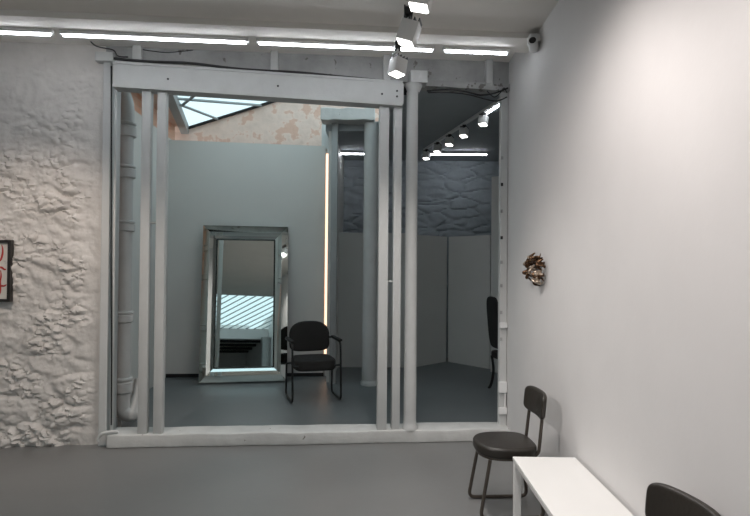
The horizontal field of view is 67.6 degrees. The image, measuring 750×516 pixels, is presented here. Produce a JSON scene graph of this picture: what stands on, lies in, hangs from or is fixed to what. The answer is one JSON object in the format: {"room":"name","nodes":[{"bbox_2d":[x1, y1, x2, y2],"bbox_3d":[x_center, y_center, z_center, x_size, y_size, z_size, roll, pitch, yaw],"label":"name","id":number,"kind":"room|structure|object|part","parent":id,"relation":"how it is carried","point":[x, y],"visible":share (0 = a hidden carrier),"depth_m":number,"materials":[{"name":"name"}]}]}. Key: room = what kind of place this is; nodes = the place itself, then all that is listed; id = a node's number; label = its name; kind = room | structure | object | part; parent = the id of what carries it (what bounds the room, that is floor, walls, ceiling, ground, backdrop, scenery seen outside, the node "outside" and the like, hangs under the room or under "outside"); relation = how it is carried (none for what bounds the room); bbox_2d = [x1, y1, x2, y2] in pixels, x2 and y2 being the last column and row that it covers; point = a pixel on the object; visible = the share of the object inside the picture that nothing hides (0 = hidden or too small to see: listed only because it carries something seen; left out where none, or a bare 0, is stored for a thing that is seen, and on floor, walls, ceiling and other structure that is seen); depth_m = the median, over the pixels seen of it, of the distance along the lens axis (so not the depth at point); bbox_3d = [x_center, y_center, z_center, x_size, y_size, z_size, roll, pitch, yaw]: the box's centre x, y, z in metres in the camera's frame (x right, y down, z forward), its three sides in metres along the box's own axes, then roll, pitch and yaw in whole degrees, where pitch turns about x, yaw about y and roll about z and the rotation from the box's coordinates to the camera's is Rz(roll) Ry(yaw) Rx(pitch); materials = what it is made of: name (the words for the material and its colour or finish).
{"room":"art gallery","nodes":[
{"label":"art gallery","id":0,"kind":"room"},
{"bbox_2d":[0,41,105,447],"bbox_3d":[-3.673,-0.132,4.928,2.539,3.520,0.323,1,-1,-5],"label":"wall","id":1,"kind":"structure","parent":0,"point":[51,95],"depth_m":4.90,"materials":[{"name":"paint"}]},
{"bbox_2d":[0,240,13,301],"bbox_3d":[-3.344,0.110,4.814,0.420,0.532,0.050,1,-1,-5],"label":"framed print","id":2,"kind":"object","parent":1,"relation":"attached to","point":[6,246],"visible":1,"depth_m":4.82,"materials":[{"name":"paper"}]},
{"bbox_2d":[95,51,115,63],"bbox_3d":[-2.374,-1.760,4.976,0.151,0.080,0.185,1,-1,-5],"label":"trim","id":3,"kind":"structure","parent":1,"relation":"attached to","point":[100,57],"depth_m":4.89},
{"bbox_2d":[98,62,120,445],"bbox_3d":[-2.378,-0.044,5.027,0.069,3.370,0.245,1,-1,-5],"label":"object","id":4,"kind":"structure","parent":1,"relation":"attached to","point":[105,286],"depth_m":4.92,"materials":[{"name":"white metal"}]},
{"bbox_2d":[110,66,111,424],"bbox_3d":[-2.312,-0.115,4.910,0.058,3.148,0.014,1,-1,-5],"label":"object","id":5,"kind":"object","parent":1,"relation":"attached to","point":[111,66],"visible":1,"depth_m":4.91,"materials":[{"name":"black plastic"}]},
{"bbox_2d":[130,111,170,398],"bbox_3d":[-2.884,-0.017,7.214,0.061,3.360,2.000,1,-1,-5],"label":"wall","id":6,"kind":"structure","parent":0,"point":[138,118],"depth_m":6.65,"materials":[{"name":"grey paint"}]},
{"bbox_2d":[131,93,174,139],"bbox_3d":[-2.970,-0.643,6.817,0.190,4.600,3.090,1,-1,-5],"label":"wall","id":7,"kind":"structure","parent":0,"point":[137,99],"depth_m":7.35,"materials":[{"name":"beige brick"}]},
{"bbox_2d":[138,93,179,131],"bbox_3d":[-3.177,-2.012,7.059,1.963,0.140,3.400,0,-1,1],"label":"ceiling","id":8,"kind":"structure","parent":0,"point":[171,119],"depth_m":7.78,"materials":[{"name":"beige paint"}]},
{"bbox_2d":[177,97,274,128],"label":"window","id":9,"kind":"structure","parent":8,"relation":"attached to","point":[186,100],"depth_m":8.38,"materials":[{"name":"clear glass"}]},
{"bbox_2d":[166,140,325,373],"bbox_3d":[-1.831,0.017,8.000,2.212,3.330,0.121,1,-1,-5],"label":"wall","id":10,"kind":"structure","parent":0,"point":[210,183],"depth_m":7.94,"materials":[{"name":"grey paint"}]},
{"bbox_2d":[166,373,322,377],"bbox_3d":[-1.839,1.656,7.914,2.212,0.050,0.011,1,-1,-5],"label":"baseboard","id":11,"kind":"structure","parent":10,"relation":"attached to","point":[288,374],"depth_m":7.85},
{"bbox_2d":[324,149,327,375],"bbox_3d":[-0.698,0.058,8.086,0.052,3.270,0.052,0,-1,1],"label":"tube","id":12,"kind":"object","parent":10,"relation":"attached to","point":[326,222],"visible":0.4,"depth_m":8.07,"materials":[{"name":"beige"}]},
{"bbox_2d":[0,33,514,61],"bbox_3d":[-2.761,-1.946,4.807,8.500,0.120,1.060,1,-1,-5],"label":"ceiling","id":13,"kind":"structure","parent":0,"point":[57,38],"depth_m":4.99,"materials":[{"name":"paint"}]},
{"bbox_2d":[90,41,127,57],"bbox_3d":[-2.330,-1.834,4.883,0.343,0.162,0.013,1,-1,-5],"label":"cable","id":14,"kind":"object","parent":13,"relation":"hanging from","point":[90,41],"visible":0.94,"depth_m":4.88,"materials":[{"name":"black plastic"}]},
{"bbox_2d":[112,61,403,109],"bbox_3d":[-1.010,-1.538,5.011,2.536,0.307,0.153,1,-1,-5],"label":"header beam","id":15,"kind":"structure","parent":0,"point":[131,77],"depth_m":4.96,"materials":[{"name":"metal"}]},
{"bbox_2d":[132,45,142,62],"bbox_3d":[-2.104,-1.808,4.965,0.073,0.140,0.065,1,-1,-5],"label":"stud","id":16,"kind":"object","parent":15,"relation":"on","point":[137,50],"visible":0.82,"depth_m":4.93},
{"bbox_2d":[114,57,385,79],"bbox_3d":[-1.083,-1.680,5.003,2.414,0.130,0.023,1,-1,-5],"label":"cable","id":17,"kind":"object","parent":15,"relation":"on","point":[115,58],"visible":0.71,"depth_m":4.97,"materials":[{"name":"black plastic"}]},
{"bbox_2d":[271,50,278,69],"bbox_3d":[-0.908,-1.770,5.066,0.064,0.192,0.065,1,-1,-5],"label":"stud","id":18,"kind":"object","parent":15,"relation":"on","point":[274,54],"visible":0.76,"depth_m":5.03,"materials":[{"name":"white wood"}]},
{"bbox_2d":[383,55,390,79],"bbox_3d":[0.107,-1.734,5.153,0.064,0.245,0.065,1,-1,-5],"label":"stud","id":19,"kind":"object","parent":15,"relation":"on","point":[386,58],"visible":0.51,"depth_m":5.12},
{"bbox_3d":[0.120,-1.491,5.047,0.276,0.194,0.013,1,-1,-5],"label":"plate","id":20,"kind":"part","parent":15,"relation":"part of","materials":[{"name":"paint"}]},
{"bbox_2d":[0,358,547,515],"bbox_3d":[-1.676,1.619,-1.402,10.850,0.100,23.200,0,-1,1],"label":"floor","id":21,"kind":"structure","parent":0,"point":[427,478],"depth_m":4.42,"materials":[{"name":"grey concrete"}]},
{"bbox_2d":[116,92,137,426],"bbox_3d":[-2.440,-0.052,5.529,0.379,3.397,0.357,1,-1,-5],"label":"drain pipe","id":22,"kind":"object","parent":21,"relation":"on","point":[127,408],"visible":0.71,"depth_m":5.39,"materials":[{"name":"metal"}]},
{"bbox_2d":[199,225,287,382],"bbox_3d":[-1.783,0.613,7.680,1.160,2.116,0.375,1,-1,-10],"label":"floor mirror","id":23,"kind":"object","parent":21,"relation":"on","point":[244,319],"visible":1,"depth_m":7.67,"materials":[{"name":"silver metal"},{"name":"mirror glass"}]},
{"bbox_2d":[215,240,273,366],"bbox_3d":[-1.784,0.613,7.690,0.780,1.750,0.012,1,-9,-10],"label":"mirror glass","id":24,"kind":"object","parent":23,"relation":"attached to","point":[244,269],"depth_m":7.68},
{"bbox_2d":[285,321,341,402],"bbox_3d":[-0.747,1.222,6.718,0.614,0.891,0.537,1,-1,-18],"label":"armchair","id":25,"kind":"object","parent":21,"relation":"on","point":[303,335],"visible":1,"depth_m":6.82,"materials":[{"name":"black fabric"}]},
{"bbox_3d":[-0.992,1.317,6.618,0.069,0.693,0.503,1,-1,-18],"label":"frame","id":26,"kind":"part","parent":25,"relation":"part of","materials":[{"name":"black metal"}]},
{"bbox_3d":[-1.008,0.964,6.607,0.044,0.027,0.400,1,-1,-18],"label":"armrest","id":27,"kind":"part","parent":25,"relation":"part of","materials":[{"name":"black fabric"}]},
{"bbox_3d":[-0.812,0.963,6.922,0.500,0.369,0.114,1,-1,-18],"label":"backrest","id":28,"kind":"part","parent":25,"relation":"part of","materials":[{"name":"black fabric"}]},
{"bbox_3d":[-0.740,1.248,6.693,0.490,0.135,0.470,1,-1,-18],"label":"seat","id":29,"kind":"part","parent":25,"relation":"part of","materials":[{"name":"black fabric"}]},
{"bbox_3d":[-0.494,1.324,6.784,0.069,0.693,0.503,1,-1,-18],"label":"frame","id":30,"kind":"part","parent":25,"relation":"part of","materials":[{"name":"black metal"}]},
{"bbox_3d":[-0.467,0.971,6.787,0.044,0.027,0.400,1,-1,-18],"label":"armrest","id":31,"kind":"part","parent":25,"relation":"part of","materials":[{"name":"black fabric"}]},
{"bbox_2d":[322,124,328,374],"bbox_3d":[-0.718,-0.196,8.176,0.146,3.780,0.070,0,-1,1],"label":"post","id":32,"kind":"object","parent":21,"relation":"on","point":[325,140],"visible":0.03,"depth_m":8.16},
{"bbox_2d":[329,122,337,383],"bbox_3d":[-0.556,-0.077,7.558,0.083,3.530,0.100,0,-1,1],"label":"post","id":33,"kind":"object","parent":21,"relation":"on","point":[334,146],"visible":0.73,"depth_m":7.51,"materials":[{"name":"grey metal"}]},
{"bbox_2d":[360,121,378,386],"bbox_3d":[-0.059,-0.061,7.502,0.240,3.504,0.240,0,-1,1],"label":"round column","id":34,"kind":"structure","parent":21,"relation":"on","point":[371,131],"depth_m":7.42,"materials":[{"name":"metal"}]},
{"bbox_2d":[321,107,374,124],"bbox_3d":[-0.358,-1.896,7.498,0.717,0.172,0.260,0,-1,1],"label":"lintel","id":35,"kind":"object","parent":34,"relation":"on","point":[348,116],"visible":0.9,"depth_m":7.37,"materials":[{"name":"white paint"}]},
{"bbox_2d":[338,233,404,366],"bbox_3d":[0.014,0.657,8.773,1.191,2.100,0.040,1,-1,-1],"label":"display panel","id":36,"kind":"object","parent":21,"relation":"on","point":[350,288],"visible":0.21,"depth_m":8.75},
{"bbox_2d":[416,235,446,366],"bbox_3d":[0.899,0.679,9.073,0.784,2.080,0.040,1,-1,-44],"label":"display panel","id":37,"kind":"object","parent":21,"relation":"on","point":[431,250],"visible":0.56,"depth_m":9.06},
{"bbox_2d":[448,235,490,368],"bbox_3d":[1.515,0.684,9.025,0.040,2.080,0.850,1,-1,-42],"label":"display panel","id":38,"kind":"object","parent":21,"relation":"on","point":[469,263],"visible":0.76,"depth_m":8.99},
{"bbox_2d":[486,296,497,388],"bbox_3d":[1.709,1.102,7.167,0.489,1.218,0.420,1,-1,-7],"label":"chair","id":39,"kind":"object","parent":21,"relation":"on","point":[492,302],"visible":0.41,"depth_m":7.15,"materials":[{"name":"black fabric"}]},
{"bbox_3d":[1.518,1.491,7.313,0.091,0.441,0.037,0,-1,24],"label":"leg","id":40,"kind":"part","parent":39,"relation":"part of","materials":[{"name":"black metal"}]},
{"bbox_3d":[1.516,0.821,7.145,0.095,0.658,0.400,1,-1,-7],"label":"backrest","id":41,"kind":"part","parent":39,"relation":"part of","materials":[{"name":"black fabric"}]},
{"bbox_3d":[1.726,1.243,7.168,0.420,0.080,0.420,1,-1,-7],"label":"seat","id":42,"kind":"part","parent":39,"relation":"part of","materials":[{"name":"black fabric"}]},
{"bbox_2d":[490,176,498,372],"bbox_3d":[1.943,0.244,8.343,0.463,2.950,0.040,0,-1,41],"label":"display panel","id":43,"kind":"object","parent":21,"relation":"on","point":[495,180],"visible":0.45,"depth_m":8.44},
{"bbox_2d":[468,385,546,515],"bbox_3d":[0.877,1.260,3.698,0.454,0.783,0.390,1,-1,-3],"label":"chair","id":44,"kind":"object","parent":21,"relation":"on","point":[498,445],"visible":0.95,"depth_m":3.62,"materials":[{"name":"brown leather"}]},
{"bbox_3d":[0.849,1.273,3.696,0.363,0.016,0.363,1,-1,-3],"label":"seat","id":45,"kind":"part","parent":44,"relation":"part of","materials":[{"name":"brown metal"}]},
{"bbox_3d":[0.848,1.465,3.851,0.419,0.375,0.039,1,-1,-3],"label":"leg","id":46,"kind":"part","parent":44,"relation":"part of","materials":[{"name":"brown metal"}]},
{"bbox_3d":[0.849,1.233,3.696,0.390,0.070,0.390,1,-1,-3],"label":"seat","id":47,"kind":"part","parent":44,"relation":"part of","materials":[{"name":"brown leather"}]},
{"bbox_3d":[0.867,1.461,3.538,0.419,0.375,0.040,1,-1,-3],"label":"leg","id":48,"kind":"part","parent":44,"relation":"part of","materials":[{"name":"brown metal"}]},
{"bbox_3d":[1.072,0.955,3.713,0.068,0.170,0.356,1,-1,-3],"label":"backrest","id":49,"kind":"part","parent":44,"relation":"part of","materials":[{"name":"brown leather"}]},
{"bbox_2d":[513,457,633,515],"bbox_3d":[1.006,1.415,2.845,0.375,0.457,1.025,0,-1,1],"label":"table","id":50,"kind":"object","parent":21,"relation":"on","point":[563,486],"visible":1,"depth_m":2.92,"materials":[{"name":"white paint"}]},
{"bbox_3d":[0.846,1.431,3.336,0.040,0.435,0.040,0,-1,1],"label":"leg","id":51,"kind":"part","parent":50,"relation":"part of","materials":[{"name":"white metal"}]},
{"bbox_2d":[645,483,720,515],"bbox_3d":[0.918,1.239,1.952,0.454,0.783,0.390,1,-1,-12],"label":"chair","id":52,"kind":"object","parent":21,"relation":"on","point":[662,499],"visible":1,"depth_m":2.06,"materials":[{"name":"brown leather"}]},
{"bbox_2d":[175,102,378,145],"bbox_3d":[-1.726,-0.682,8.828,4.051,4.749,0.200,0,-1,1],"label":"wall","id":53,"kind":"structure","parent":0,"point":[277,122],"depth_m":8.74,"materials":[{"name":"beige paint"}]},
{"bbox_2d":[169,95,188,133],"bbox_3d":[-2.563,-2.021,7.053,0.114,0.130,3.533,1,-1,-13],"label":"trim","id":54,"kind":"structure","parent":53,"relation":"attached to","point":[176,110],"depth_m":7.69,"materials":[{"name":"white wood"}]},
{"bbox_2d":[0,0,558,32],"bbox_3d":[-2.757,-1.869,1.286,8.427,0.120,6.268,0,-1,1],"label":"ceiling","id":55,"kind":"structure","parent":0,"point":[525,16],"depth_m":3.97,"materials":[{"name":"paint"}]},
{"bbox_3d":[0.308,-1.708,2.658,0.341,0.115,3.282,0,-1,1],"label":"track","id":56,"kind":"object","parent":55,"relation":"hanging from","visible":0},
{"bbox_2d":[388,41,407,77],"bbox_3d":[0.168,-1.507,4.266,0.120,0.249,0.128,1,-1,-34],"label":"track spotlight","id":57,"kind":"object","parent":56,"relation":"attached to","point":[397,68],"visible":0.99,"depth_m":4.22,"materials":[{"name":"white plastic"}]},
{"bbox_2d":[391,53,407,59],"bbox_3d":[0.184,-1.520,4.266,0.093,0.034,0.095,1,-1,-34],"label":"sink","id":58,"kind":"object","parent":57,"relation":"in","point":[394,57],"depth_m":4.22,"materials":[{"name":"grey metal"}]},
{"bbox_2d":[396,6,421,47],"bbox_3d":[0.228,-1.518,3.706,0.159,0.239,0.149,0,-1,12],"label":"track spotlight","id":59,"kind":"object","parent":56,"relation":"attached to","point":[409,30],"visible":0.99,"depth_m":3.64,"materials":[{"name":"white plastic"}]},
{"bbox_2d":[408,0,432,13],"bbox_3d":[0.268,-1.526,3.196,0.147,0.236,0.149,0,-1,11],"label":"track spotlight","id":60,"kind":"object","parent":56,"relation":"attached to","point":[421,6],"visible":1,"depth_m":3.16,"materials":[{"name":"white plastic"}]},
{"bbox_2d":[106,46,508,83],"bbox_3d":[-0.571,-1.736,5.223,3.661,0.250,0.200,1,-1,-5],"label":"wall","id":61,"kind":"structure","parent":0,"point":[355,66],"depth_m":5.14,"materials":[{"name":"paint"}]},
{"bbox_2d":[143,49,192,52],"bbox_3d":[-1.854,-1.853,5.006,0.444,0.040,0.008,1,-1,-5],"label":"cable","id":62,"kind":"object","parent":61,"relation":"attached to","point":[143,49],"visible":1,"depth_m":5.00,"materials":[{"name":"black plastic"}]},
{"bbox_2d":[420,80,509,94],"bbox_3d":[0.835,-1.601,5.266,0.840,0.075,0.150,1,-1,-5],"label":"trim","id":63,"kind":"structure","parent":61,"relation":"attached to","point":[474,87],"depth_m":5.21,"materials":[{"name":"paint"}]},
{"bbox_2d":[485,59,492,83],"bbox_3d":[1.063,-1.733,5.234,0.064,0.228,0.065,1,-1,-5],"label":"stud","id":64,"kind":"object","parent":63,"relation":"on","point":[489,62],"visible":0.84,"depth_m":5.20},
{"bbox_2d":[326,131,343,381],"bbox_3d":[-0.602,-0.009,8.693,0.070,3.420,2.130,0,-1,1],"label":"wall","id":65,"kind":"structure","parent":0,"point":[340,157],"depth_m":8.44,"materials":[{"name":"grey paint"}]},
{"bbox_2d":[326,91,498,160],"bbox_3d":[1.592,-1.772,7.679,4.530,0.120,4.654,0,-1,1],"label":"ceiling","id":66,"kind":"structure","parent":0,"point":[438,113],"depth_m":7.60,"materials":[{"name":"grey paint"}]},
{"bbox_2d":[341,151,363,154],"bbox_3d":[-0.407,-1.682,8.976,0.528,0.044,0.045,0,-1,1],"label":"batten","id":67,"kind":"object","parent":66,"relation":"attached to","point":[342,152],"visible":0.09,"depth_m":8.96,"materials":[{"name":"white plastic"}]},
{"bbox_2d":[341,153,363,154],"bbox_3d":[-0.408,-1.668,8.976,0.488,0.016,0.018,0,-1,1],"label":"diffuser","id":68,"kind":"object","parent":67,"relation":"attached to","point":[341,153],"depth_m":8.97,"materials":[{"name":"white plastic"}]},
{"bbox_2d":[431,152,487,154],"bbox_3d":[1.328,-1.667,8.958,0.959,0.044,0.045,0,-1,1],"label":"batten","id":69,"kind":"object","parent":66,"relation":"attached to","point":[432,153],"visible":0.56,"depth_m":8.94,"materials":[{"name":"white plastic"}]},
{"bbox_2d":[431,154,486,154],"bbox_3d":[1.327,-1.653,8.957,0.919,0.016,0.018,0,-1,1],"label":"diffuser","id":70,"kind":"object","parent":69,"relation":"attached to","point":[431,154],"depth_m":8.95,"materials":[{"name":"white plastic"}]},
{"bbox_2d":[423,99,498,149],"bbox_3d":[1.087,-1.699,7.295,0.036,0.035,2.947,1,-1,-13],"label":"track","id":71,"kind":"object","parent":66,"relation":"attached to","point":[493,104],"visible":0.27,"depth_m":7.01,"materials":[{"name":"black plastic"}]},
{"bbox_2d":[422,149,430,159],"bbox_3d":[0.785,-1.592,8.624,0.112,0.152,0.111,0,-1,32],"label":"track spotlight","id":72,"kind":"object","parent":71,"relation":"attached to","point":[426,153],"visible":1,"depth_m":8.59,"materials":[{"name":"black plastic"}]},
{"bbox_2d":[433,142,441,152],"bbox_3d":[0.897,-1.597,8.121,0.112,0.152,0.111,0,-1,32],"label":"track spotlight","id":73,"kind":"object","parent":71,"relation":"attached to","point":[437,147],"visible":1,"depth_m":8.08,"materials":[{"name":"black plastic"}]},
{"bbox_2d":[445,134,453,145],"bbox_3d":[1.006,-1.602,7.632,0.112,0.152,0.111,0,-1,32],"label":"track spotlight","id":74,"kind":"object","parent":71,"relation":"attached to","point":[449,139],"visible":1,"depth_m":7.59,"materials":[{"name":"black plastic"}]},
{"bbox_2d":[459,125,468,137],"bbox_3d":[1.121,-1.608,7.114,0.112,0.152,0.111,0,-1,32],"label":"track spotlight","id":75,"kind":"object","parent":71,"relation":"attached to","point":[464,130],"visible":1,"depth_m":7.08,"materials":[{"name":"black plastic"}]},
{"bbox_2d":[478,112,488,126],"bbox_3d":[1.252,-1.614,6.524,0.112,0.152,0.111,0,-1,32],"label":"track spotlight","id":76,"kind":"object","parent":71,"relation":"attached to","point":[483,118],"visible":1,"depth_m":6.48,"materials":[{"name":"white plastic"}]},
{"bbox_2d":[486,104,498,113],"bbox_3d":[1.390,-1.706,6.142,0.046,0.044,0.849,1,-1,-12],"label":"batten","id":77,"kind":"object","parent":66,"relation":"attached to","point":[496,106],"visible":0.34,"depth_m":6.36,"materials":[{"name":"white plastic"}]},
{"bbox_2d":[343,160,498,357],"bbox_3d":[1.305,0.007,9.839,4.800,3.450,0.297,0,-1,1],"label":"wall","id":78,"kind":"structure","parent":0,"point":[454,197],"depth_m":9.73,"materials":[{"name":"paint"}]},
{"bbox_2d":[506,0,749,515],"bbox_3d":[1.304,-0.285,-3.761,0.316,3.700,18.500,0,-1,1],"label":"wall","id":79,"kind":"structure","parent":0,"point":[629,120],"depth_m":2.60,"materials":[{"name":"paint"}]},
{"bbox_2d":[0,27,53,35],"bbox_3d":[-2.838,-1.707,4.206,0.805,0.044,0.045,1,-1,-5],"label":"strip light","id":80,"kind":"object","parent":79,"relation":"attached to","point":[3,30],"visible":1,"depth_m":4.21,"materials":[{"name":"white plastic"}]},
{"bbox_2d":[0,31,50,35],"bbox_3d":[-2.838,-1.693,4.206,0.765,0.016,0.018,1,-1,-5],"label":"diffuser","id":81,"kind":"object","parent":80,"relation":"attached to","point":[37,33],"depth_m":4.22,"materials":[{"name":"white plastic"}]},
{"bbox_2d":[59,29,248,43],"bbox_3d":[-1.684,-1.695,4.304,1.410,0.044,0.045,1,-1,-5],"label":"strip light","id":82,"kind":"object","parent":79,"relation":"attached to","point":[65,33],"visible":1,"depth_m":4.29,"materials":[{"name":"white plastic"}]},
{"bbox_2d":[62,34,246,43],"bbox_3d":[-1.684,-1.682,4.304,1.370,0.016,0.018,1,-1,-5],"label":"diffuser","id":83,"kind":"object","parent":82,"relation":"attached to","point":[157,37],"depth_m":4.30,"materials":[{"name":"white plastic"}]},
{"bbox_2d":[0,9,530,52],"bbox_3d":[-2.805,-1.822,4.125,8.300,0.185,0.290,1,-1,-5],"label":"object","id":84,"kind":"structure","parent":79,"relation":"attached to","point":[516,42],"depth_m":4.21,"materials":[{"name":"paint"}]},
{"bbox_2d":[106,422,509,447],"bbox_3d":[-0.545,1.598,5.081,3.568,0.120,0.243,1,-1,-5],"label":"beam","id":85,"kind":"structure","parent":79,"relation":"attached to","point":[191,436],"depth_m":4.99,"materials":[{"name":"white paint"}]},
{"bbox_2d":[96,430,117,441],"bbox_3d":[-2.306,1.530,4.826,0.173,0.088,0.046,1,-1,-22],"label":"conduit","id":86,"kind":"object","parent":85,"relation":"on","point":[101,434],"visible":1,"depth_m":4.80,"materials":[{"name":"white plastic"}]},
{"bbox_2d":[110,90,117,429],"bbox_3d":[-2.302,0.025,4.937,0.021,3.015,0.025,1,-1,-5],"label":"timber post","id":87,"kind":"object","parent":85,"relation":"on","point":[116,91],"visible":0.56,"depth_m":4.93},
{"bbox_2d":[137,90,153,433],"bbox_3d":[-2.015,0.031,4.919,0.076,3.007,0.080,1,-1,-5],"label":"timber post","id":88,"kind":"object","parent":85,"relation":"on","point":[147,95],"visible":1,"depth_m":4.88,"materials":[{"name":"grey wood"}]},
{"bbox_2d":[153,91,168,433],"bbox_3d":[-1.885,0.035,4.930,0.076,3.003,0.080,1,-1,-5],"label":"timber post","id":89,"kind":"object","parent":85,"relation":"on","point":[162,96],"visible":1,"depth_m":4.89,"materials":[{"name":"grey wood"}]},
{"bbox_2d":[376,106,388,429],"bbox_3d":[0.070,0.086,5.106,0.086,2.939,0.100,1,-1,-5],"label":"timber post","id":90,"kind":"object","parent":85,"relation":"on","point":[383,157],"visible":1,"depth_m":5.06,"materials":[{"name":"grey wood"}]},
{"bbox_2d":[391,106,401,429],"bbox_3d":[0.195,0.089,5.112,0.073,2.934,0.090,1,-1,-5],"label":"timber post","id":91,"kind":"object","parent":85,"relation":"on","point":[397,111],"visible":1,"depth_m":5.07,"materials":[{"name":"grey wood"}]},
{"bbox_2d":[401,70,427,430],"bbox_3d":[0.353,-0.070,5.122,0.205,3.250,0.180,1,-1,-5],"label":"column","id":92,"kind":"structure","parent":85,"relation":"on","point":[417,79],"depth_m":5.07,"materials":[{"name":"white metal"}]},
{"bbox_2d":[256,38,434,51],"bbox_3d":[-0.224,-1.681,4.429,1.406,0.044,0.045,1,-1,-5],"label":"strip light","id":93,"kind":"object","parent":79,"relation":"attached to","point":[262,41],"visible":1,"depth_m":4.41,"materials":[{"name":"white plastic"}]},
{"bbox_2d":[259,42,431,51],"bbox_3d":[-0.224,-1.667,4.428,1.366,0.016,0.018,1,-1,-5],"label":"diffuser","id":94,"kind":"object","parent":93,"relation":"attached to","point":[350,45],"depth_m":4.42,"materials":[{"name":"white plastic"}]},
{"bbox_2d":[427,87,507,95],"bbox_3d":[0.858,-1.546,5.172,0.765,0.089,0.016,1,-1,-5],"label":"cable","id":95,"kind":"object","parent":79,"relation":"attached to","point":[507,87],"visible":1,"depth_m":5.17,"materials":[{"name":"black plastic"}]},
{"bbox_2d":[428,92,506,101],"bbox_3d":[0.861,-1.496,5.192,0.749,0.076,0.012,1,-1,-5],"label":"cable","id":96,"kind":"object","parent":79,"relation":"attached to","point":[428,92],"visible":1,"depth_m":5.19,"materials":[{"name":"black plastic"}]},
{"bbox_2d":[442,46,509,54],"bbox_3d":[0.816,-1.671,4.517,0.543,0.044,0.045,1,-1,-5],"label":"light","id":97,"kind":"object","parent":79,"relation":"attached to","point":[448,49],"visible":1,"depth_m":4.50,"materials":[{"name":"white plastic"}]},
{"bbox_2d":[445,50,506,54],"bbox_3d":[0.816,-1.657,4.517,0.503,0.016,0.018,1,-1,-5],"label":"diffuser","id":98,"kind":"object","parent":97,"relation":"attached to","point":[494,52],"depth_m":4.51,"materials":[{"name":"white plastic"}]},
{"bbox_2d":[497,92,507,424],"bbox_3d":[1.200,0.002,5.269,0.081,3.125,0.090,1,-1,-5],"label":"post","id":99,"kind":"object","parent":79,"relation":"attached to","point":[503,104],"depth_m":5.26,"materials":[{"name":"metal"}]},
{"bbox_2d":[527,33,539,52],"bbox_3d":[1.202,-1.634,4.255,0.107,0.127,0.146,0,-1,1],"label":"security camera","id":100,"kind":"object","parent":79,"relation":"attached to","point":[533,39],"visible":1,"depth_m":4.23,"materials":[{"name":"white plastic"}]},
{"bbox_2d":[522,252,545,285],"bbox_3d":[1.188,0.082,4.204,0.093,0.254,0.458,0,-1,1],"label":"wall sculpture","id":101,"kind":"object","parent":79,"relation":"attached to","point":[537,275],"visible":1,"depth_m":4.13,"materials":[{"name":"metal"}]}
]}

